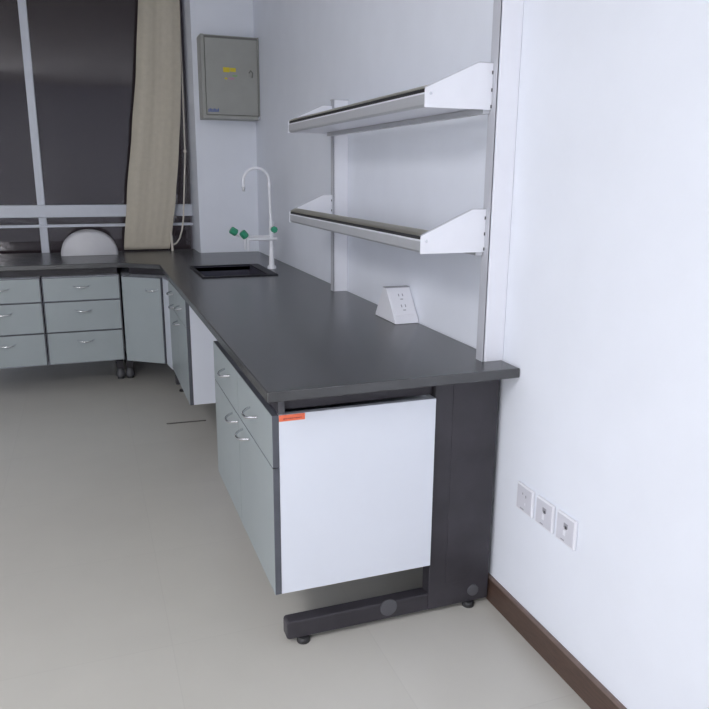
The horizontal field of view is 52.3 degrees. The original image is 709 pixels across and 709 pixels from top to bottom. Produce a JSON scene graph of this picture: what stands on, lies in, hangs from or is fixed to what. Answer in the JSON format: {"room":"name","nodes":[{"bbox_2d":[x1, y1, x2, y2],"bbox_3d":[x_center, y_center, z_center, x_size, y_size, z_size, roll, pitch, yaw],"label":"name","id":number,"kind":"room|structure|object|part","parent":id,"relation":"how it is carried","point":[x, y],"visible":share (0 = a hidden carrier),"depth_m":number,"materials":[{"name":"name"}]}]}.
{"room":"laboratory","nodes":[
{"label":"laboratory","id":0,"kind":"room"},
{"bbox_2d":[3,0,193,368],"bbox_3d":[-2.786,-1.226,4.669,4.200,2.750,0.150,-5,15,-20],"label":"wall","id":1,"kind":"structure","parent":0,"point":[182,0],"depth_m":5.12,"materials":[{"name":"paint"}]},
{"bbox_2d":[0,0,192,277],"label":"window","id":2,"kind":"structure","parent":1,"relation":"in","point":[68,67],"depth_m":4.88,"materials":[{"name":"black glass"}]},
{"bbox_3d":[-1.966,-0.444,4.153,2.554,0.047,0.956,3,14,8],"label":"support rail","id":3,"kind":"part","parent":2,"relation":"part of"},
{"bbox_3d":[-2.593,-0.886,4.817,2.970,0.056,0.006,-5,15,-20],"label":"pane","id":4,"kind":"part","parent":2,"relation":"part of","materials":[{"name":"clear glass"}]},
{"bbox_3d":[-2.591,-0.844,4.791,2.990,0.020,0.038,-5,15,-20],"label":"rail","id":5,"kind":"part","parent":2,"relation":"part of","materials":[{"name":"white metal"}]},
{"bbox_3d":[-2.594,-0.755,4.850,2.970,0.189,0.006,-5,15,-20],"label":"pane","id":6,"kind":"part","parent":2,"relation":"part of","materials":[{"name":"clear glass"}]},
{"bbox_3d":[-1.269,-0.522,4.488,0.286,0.047,0.030,4,15,15],"label":"corner rail","id":7,"kind":"part","parent":2,"relation":"part of","materials":[{"name":"metal"}]},
{"bbox_3d":[-2.320,-2.416,4.412,2.485,0.024,0.092,-5,15,-20],"label":"curtain rod","id":8,"kind":"object","parent":1,"relation":"attached to","visible":0},
{"bbox_2d":[124,0,180,249],"bbox_3d":[-1.385,-1.598,4.916,0.467,1.748,0.017,-5,15,-20],"label":"curtain","id":9,"kind":"object","parent":8,"relation":"hanging from","point":[154,152],"visible":1,"depth_m":4.94,"materials":[{"name":"beige fabric"}]},
{"bbox_2d":[170,19,185,250],"bbox_3d":[-1.233,-1.549,4.980,0.027,1.650,0.172,13,19,42],"label":"pull cord","id":10,"kind":"object","parent":9,"relation":"hanging from","point":[171,236],"visible":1,"depth_m":5.06,"materials":[{"name":"white plastic"}]},
{"bbox_2d":[183,0,258,252],"bbox_3d":[-0.925,-1.317,5.088,0.410,2.750,0.326,-5,15,-20],"label":"wall column","id":11,"kind":"structure","parent":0,"point":[221,151],"depth_m":4.93,"materials":[{"name":"paint"}]},
{"bbox_2d":[197,33,260,120],"bbox_3d":[-0.821,-1.805,4.734,0.379,0.509,0.164,-5,15,-20],"label":"box","id":12,"kind":"object","parent":11,"relation":"attached to","point":[228,66],"visible":1,"depth_m":4.67,"materials":[{"name":"grey metal"}]},
{"bbox_2d":[0,360,590,708],"bbox_3d":[-1.387,1.099,1.282,4.400,0.100,8.350,-5,15,-20],"label":"floor","id":13,"kind":"structure","parent":0,"point":[132,576],"depth_m":2.33,"materials":[{"name":"tile"}]},
{"bbox_2d":[116,360,125,378],"bbox_3d":[-1.635,-0.266,4.946,0.058,0.770,0.500,-5,15,-20],"label":"frame","id":14,"kind":"object","parent":13,"relation":"on","point":[121,374],"visible":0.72,"depth_m":4.80,"materials":[{"name":"metal"}]},
{"bbox_2d":[116,368,125,376],"bbox_3d":[-1.562,0.116,4.828,0.058,0.052,0.057,-5,15,-20],"label":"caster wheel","id":15,"kind":"object","parent":14,"relation":"on","point":[120,371],"depth_m":4.81,"materials":[{"name":"grey plastic"}]},
{"bbox_2d":[124,348,134,377],"bbox_3d":[-1.579,-0.271,4.966,0.058,0.770,0.500,-5,15,-20],"label":"frame","id":16,"kind":"object","parent":13,"relation":"on","point":[130,373],"visible":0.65,"depth_m":4.83,"materials":[{"name":"metal"}]},
{"bbox_2d":[126,367,134,375],"bbox_3d":[-1.506,0.111,4.848,0.058,0.052,0.057,-5,15,-20],"label":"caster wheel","id":17,"kind":"object","parent":16,"relation":"on","point":[129,371],"depth_m":4.83,"materials":[{"name":"grey plastic"}]},
{"bbox_2d":[175,375,183,391],"bbox_3d":[-0.822,-0.164,4.562,0.635,0.770,0.045,-5,15,-20],"label":"frame","id":18,"kind":"object","parent":13,"relation":"on","point":[177,382],"visible":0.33,"depth_m":4.52,"materials":[{"name":"metal"}]},
{"bbox_2d":[166,420,205,423],"bbox_3d":[-0.928,0.373,3.989,0.213,0.004,0.010,-4,15,-16],"label":"floor strip","id":19,"kind":"object","parent":13,"relation":"on","point":[197,420],"visible":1,"depth_m":3.99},
{"bbox_2d":[283,380,498,644],"bbox_3d":[0.111,0.445,2.151,0.665,0.770,0.074,-5,15,-20],"label":"frame","id":20,"kind":"object","parent":13,"relation":"on","point":[466,413],"visible":0.82,"depth_m":2.19,"materials":[{"name":"metal"}]},
{"bbox_2d":[0,249,519,402],"bbox_3d":[-1.514,-0.257,3.261,2.896,0.028,3.665,-5,15,-20],"label":"countertop","id":21,"kind":"structure","parent":20,"relation":"on","point":[294,337],"depth_m":2.52,"materials":[{"name":"black laminate"}]},
{"bbox_2d":[0,276,48,368],"bbox_3d":[-2.187,-0.248,4.574,0.436,0.537,0.687,-5,15,-20],"label":"base cabinet","id":22,"kind":"object","parent":21,"relation":"hanging from","point":[23,337],"visible":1,"depth_m":4.33,"materials":[{"name":"grey laminate"}]},
{"bbox_3d":[-2.079,-0.366,4.245,0.422,0.137,0.001,-5,15,-20],"label":"panel","id":23,"kind":"part","parent":22,"relation":"part of","materials":[{"name":"grey plastic"}]},
{"bbox_3d":[-2.082,-0.368,4.254,0.436,0.143,0.018,-5,15,-20],"label":"drawer","id":24,"kind":"part","parent":22,"relation":"part of","materials":[{"name":"grey metal"}]},
{"bbox_3d":[-2.080,-0.203,4.286,0.422,0.180,0.001,-5,15,-20],"label":"panel","id":25,"kind":"part","parent":22,"relation":"part of","materials":[{"name":"grey plastic"}]},
{"bbox_3d":[-2.083,-0.205,4.294,0.436,0.186,0.018,-5,15,-20],"label":"drawer","id":26,"kind":"part","parent":22,"relation":"part of","materials":[{"name":"grey laminate"}]},
{"bbox_3d":[-2.082,-0.013,4.333,0.422,0.190,0.001,-5,15,-20],"label":"panel","id":27,"kind":"part","parent":22,"relation":"part of","materials":[{"name":"grey laminate"}]},
{"bbox_3d":[-2.085,-0.015,4.342,0.436,0.196,0.018,-5,15,-20],"label":"drawer","id":28,"kind":"part","parent":22,"relation":"part of","materials":[{"name":"grey laminate"}]},
{"bbox_2d":[41,272,124,364],"bbox_3d":[-1.767,-0.282,4.723,0.445,0.537,0.687,-5,15,-20],"label":"base cabinet","id":29,"kind":"object","parent":21,"relation":"hanging from","point":[83,313],"visible":0.99,"depth_m":4.44,"materials":[{"name":"grey laminate"}]},
{"bbox_3d":[-1.663,-0.402,4.403,0.445,0.143,0.018,-5,15,-20],"label":"drawer","id":30,"kind":"part","parent":29,"relation":"part of","materials":[{"name":"grey metal"}]},
{"bbox_3d":[-1.660,-0.400,4.395,0.431,0.137,0.001,-5,15,-20],"label":"panel","id":31,"kind":"part","parent":29,"relation":"part of","materials":[{"name":"grey plastic"}]},
{"bbox_3d":[-1.664,-0.239,4.444,0.445,0.186,0.018,-5,15,-20],"label":"drawer","id":32,"kind":"part","parent":29,"relation":"part of","materials":[{"name":"grey metal"}]},
{"bbox_3d":[-1.661,-0.237,4.435,0.431,0.180,0.001,-5,15,-20],"label":"panel","id":33,"kind":"part","parent":29,"relation":"part of","materials":[{"name":"grey plastic"}]},
{"bbox_3d":[-1.666,-0.050,4.491,0.445,0.196,0.018,-5,15,-20],"label":"drawer","id":34,"kind":"part","parent":29,"relation":"part of","materials":[{"name":"grey laminate"}]},
{"bbox_3d":[-1.662,-0.048,4.483,0.431,0.190,0.001,-5,15,-20],"label":"panel","id":35,"kind":"part","parent":29,"relation":"part of","materials":[{"name":"grey laminate"}]},
{"bbox_2d":[61,229,117,255],"bbox_3d":[-1.787,-0.758,4.863,0.360,0.160,0.200,-5,15,-20],"label":"dome cover","id":36,"kind":"object","parent":21,"relation":"on","point":[85,242],"visible":1,"depth_m":4.78,"materials":[{"name":"white plastic"}]},
{"bbox_2d":[116,267,173,369],"bbox_3d":[-1.095,-0.300,4.815,0.868,0.537,1.014,-5,15,-20],"label":"base cabinet","id":37,"kind":"object","parent":21,"relation":"hanging from","point":[144,299],"visible":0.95,"depth_m":4.45,"materials":[{"name":"grey laminate"}]},
{"bbox_3d":[-1.305,-0.211,4.462,0.266,0.530,0.002,4,15,15],"label":"panel","id":38,"kind":"part","parent":37,"relation":"part of","materials":[{"name":"grey laminate"}]},
{"bbox_3d":[-1.300,-0.215,4.470,0.274,0.537,0.018,4,15,15],"label":"door","id":39,"kind":"part","parent":37,"relation":"part of","materials":[{"name":"grey laminate"}]},
{"bbox_2d":[166,280,216,404],"bbox_3d":[-0.685,-0.113,4.028,0.654,0.533,0.775,-5,15,-20],"label":"base cabinet","id":40,"kind":"object","parent":21,"relation":"hanging from","point":[191,340],"visible":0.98,"depth_m":3.64,"materials":[{"name":"white laminate"}]},
{"bbox_3d":[-1.024,-0.328,4.058,0.001,0.135,0.384,-5,15,-20],"label":"panel","id":41,"kind":"part","parent":40,"relation":"part of","materials":[{"name":"grey plastic"}]},
{"bbox_3d":[-1.026,-0.068,4.123,0.001,0.392,0.384,-5,15,-20],"label":"panel","id":42,"kind":"part","parent":40,"relation":"part of","materials":[{"name":"grey laminate"}]},
{"bbox_3d":[-0.891,-0.239,3.705,0.001,0.135,0.385,-5,15,-20],"label":"panel","id":43,"kind":"part","parent":40,"relation":"part of","materials":[{"name":"grey plastic"}]},
{"bbox_3d":[-0.893,0.021,3.770,0.001,0.392,0.385,-5,15,-20],"label":"panel","id":44,"kind":"part","parent":40,"relation":"part of","materials":[{"name":"grey laminate"}]},
{"bbox_3d":[-0.882,-0.239,3.708,0.017,0.136,0.386,-5,15,-20],"label":"drawer","id":45,"kind":"part","parent":40,"relation":"part of","materials":[{"name":"grey metal"}]},
{"bbox_3d":[-0.884,0.021,3.773,0.017,0.394,0.386,-5,15,-20],"label":"door","id":46,"kind":"part","parent":40,"relation":"part of","materials":[{"name":"grey laminate"}]},
{"bbox_2d":[190,264,277,277],"bbox_3d":[-0.692,-0.375,4.110,0.408,0.213,0.500,-5,15,-20],"label":"sink","id":47,"kind":"object","parent":21,"relation":"in","point":[255,269],"visible":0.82,"depth_m":4.27,"materials":[{"name":"black plastic"}]},
{"bbox_2d":[194,265,264,276],"bbox_3d":[-0.711,-0.372,4.105,0.349,0.210,0.470,-5,15,-20],"label":"basin","id":48,"kind":"object","parent":47,"relation":"in","point":[254,270],"depth_m":4.28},
{"bbox_2d":[229,166,277,268],"bbox_3d":[-0.577,-0.774,4.113,0.263,0.575,0.126,-5,15,-20],"label":"tap","id":49,"kind":"object","parent":21,"relation":"on","point":[243,234],"visible":1,"depth_m":4.12,"materials":[{"name":"white metal"}]},
{"bbox_3d":[-0.692,-0.705,4.137,0.053,0.053,0.036,-5,15,-20],"label":"handle","id":50,"kind":"part","parent":49,"relation":"part of","materials":[{"name":"green plastic"}]},
{"bbox_3d":[-0.627,-0.681,4.101,0.053,0.053,0.036,-5,15,-20],"label":"handle","id":51,"kind":"part","parent":49,"relation":"part of","materials":[{"name":"green plastic"}]},
{"bbox_3d":[-0.564,-0.682,4.191,0.140,0.017,0.017,-5,15,-20],"label":"valve arm","id":52,"kind":"part","parent":49,"relation":"part of"},
{"bbox_3d":[-0.526,-0.662,4.144,0.165,0.019,0.019,-5,15,-20],"label":"valve arm","id":53,"kind":"part","parent":49,"relation":"part of"},
{"bbox_3d":[-0.459,-0.713,4.124,0.038,0.038,0.036,-5,15,-20],"label":"handle","id":54,"kind":"part","parent":49,"relation":"part of","materials":[{"name":"green plastic"}]},
{"bbox_2d":[269,401,284,414],"bbox_3d":[-0.492,-0.067,2.707,0.018,0.056,1.734,-5,15,-20],"label":"support rail","id":55,"kind":"object","parent":21,"relation":"attached to","point":[278,407],"visible":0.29,"depth_m":1.92,"materials":[{"name":"metal"}]},
{"bbox_3d":[-0.493,-0.067,2.708,0.018,0.056,1.732,-5,15,-20],"label":"rail","id":56,"kind":"part","parent":55,"relation":"part of","materials":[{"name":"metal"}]},
{"bbox_2d":[213,341,435,594],"bbox_3d":[-0.171,0.298,2.483,0.519,0.534,0.938,-5,15,-20],"label":"base cabinet","id":57,"kind":"object","parent":55,"relation":"hanging from","point":[323,495],"visible":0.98,"depth_m":2.07,"materials":[{"name":"white laminate"}]},
{"bbox_3d":[-0.458,0.067,2.514,0.036,0.016,0.105,-5,15,-20],"label":"handle","id":58,"kind":"part","parent":57,"relation":"part of","materials":[{"name":"silver metal"}]},
{"bbox_3d":[-0.462,0.074,2.575,0.001,0.147,0.465,-5,15,-20],"label":"panel","id":59,"kind":"part","parent":57,"relation":"part of","materials":[{"name":"grey plastic"}]},
{"bbox_3d":[-0.453,0.073,2.578,0.017,0.148,0.466,-5,15,-20],"label":"drawer","id":60,"kind":"part","parent":57,"relation":"part of","materials":[{"name":"grey laminate"}]},
{"bbox_3d":[-0.464,0.334,2.640,0.001,0.381,0.465,-5,15,-20],"label":"panel","id":61,"kind":"part","parent":57,"relation":"part of","materials":[{"name":"grey plastic"}]},
{"bbox_3d":[-0.418,0.217,2.436,0.036,0.016,0.105,-5,15,-20],"label":"handle","id":62,"kind":"part","parent":57,"relation":"part of","materials":[{"name":"silver metal"}]},
{"bbox_3d":[-0.357,0.256,2.274,0.036,0.016,0.105,-5,15,-20],"label":"handle","id":63,"kind":"part","parent":57,"relation":"part of","materials":[{"name":"silver metal"}]},
{"bbox_3d":[-0.314,0.175,2.135,0.036,0.016,0.105,-5,15,-20],"label":"handle","id":64,"kind":"part","parent":57,"relation":"part of","materials":[{"name":"silver metal"}]},
{"bbox_3d":[-0.300,0.182,2.148,0.001,0.147,0.466,-5,15,-20],"label":"panel","id":65,"kind":"part","parent":57,"relation":"part of","materials":[{"name":"grey plastic"}]},
{"bbox_3d":[-0.302,0.442,2.213,0.001,0.381,0.466,-5,15,-20],"label":"panel","id":66,"kind":"part","parent":57,"relation":"part of","materials":[{"name":"grey plastic"}]},
{"bbox_3d":[-0.292,0.181,2.151,0.017,0.148,0.467,-5,15,-20],"label":"drawer","id":67,"kind":"part","parent":57,"relation":"part of","materials":[{"name":"grey laminate"}]},
{"bbox_3d":[-0.294,0.442,2.216,0.017,0.383,0.467,-5,15,-20],"label":"door","id":68,"kind":"part","parent":57,"relation":"part of","materials":[{"name":"grey laminate"}]},
{"bbox_2d":[376,285,418,323],"bbox_3d":[0.162,-0.197,2.757,0.100,0.123,0.200,-5,15,-20],"label":"power outlet","id":69,"kind":"object","parent":21,"relation":"on","point":[396,304],"visible":1,"depth_m":2.71,"materials":[{"name":"white plastic"}]},
{"bbox_3d":[0.180,-0.192,2.711,0.080,0.079,0.065,-5,15,-20],"label":"socket panel","id":70,"kind":"part","parent":69,"relation":"part of","materials":[{"name":"white plastic"}]},
{"bbox_3d":[0.331,0.388,2.194,0.094,0.672,0.003,-5,15,-20],"label":"plate","id":71,"kind":"part","parent":20,"relation":"part of","materials":[{"name":"metal"}]},
{"bbox_2d":[253,0,708,708],"bbox_3d":[0.652,-0.448,1.661,0.120,2.750,8.350,-5,15,-20],"label":"wall","id":72,"kind":"structure","parent":0,"point":[605,417],"depth_m":1.83,"materials":[{"name":"paint"}]},
{"bbox_2d":[330,99,347,290],"bbox_3d":[-0.074,-0.724,3.341,0.072,0.860,0.057,-5,15,-20],"label":"upright","id":73,"kind":"object","parent":72,"relation":"attached to","point":[339,144],"visible":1,"depth_m":3.32,"materials":[{"name":"white metal"}]},
{"bbox_2d":[476,0,523,361],"bbox_3d":[0.405,-0.474,2.057,0.072,1.004,0.057,-5,15,-20],"label":"upright","id":74,"kind":"object","parent":72,"relation":"attached to","point":[507,14],"visible":1,"depth_m":2.02,"materials":[{"name":"white metal"}]},
{"bbox_2d":[289,195,485,255],"bbox_3d":[0.040,-0.504,2.673,0.205,0.132,1.402,-5,15,-20],"label":"wall shelf","id":75,"kind":"object","parent":74,"relation":"attached to","point":[465,232],"visible":1,"depth_m":2.12,"materials":[{"name":"metal"}]},
{"bbox_2d":[288,62,493,135],"bbox_3d":[0.043,-0.881,2.579,0.205,0.132,1.402,-5,15,-20],"label":"wall shelf","id":76,"kind":"object","parent":74,"relation":"attached to","point":[467,92],"visible":1,"depth_m":2.12,"materials":[{"name":"metal"}]},
{"bbox_2d":[516,481,534,517],"bbox_3d":[0.496,0.421,2.098,0.011,0.082,0.081,-5,15,-20],"label":"wall plate","id":77,"kind":"object","parent":72,"relation":"attached to","point":[525,502],"visible":1,"depth_m":2.09,"materials":[{"name":"plastic"}]},
{"bbox_2d":[535,495,555,533],"bbox_3d":[0.530,0.444,2.009,0.011,0.082,0.081,-5,15,-20],"label":"wall plate","id":78,"kind":"object","parent":72,"relation":"attached to","point":[545,510],"visible":1,"depth_m":2.00,"materials":[{"name":"plastic"}]},
{"bbox_2d":[485,572,626,708],"bbox_3d":[0.644,0.893,1.791,0.012,0.084,7.774,-5,15,-20],"label":"baseboard","id":79,"kind":"structure","parent":72,"relation":"attached to","point":[588,688],"depth_m":2.02,"materials":[{"name":"brown wood"}]},
{"bbox_2d":[556,509,577,550],"bbox_3d":[0.563,0.466,1.921,0.011,0.082,0.081,-5,15,-20],"label":"wall plate","id":80,"kind":"object","parent":72,"relation":"attached to","point":[566,526],"visible":1,"depth_m":1.91,"materials":[{"name":"plastic"}]}
]}

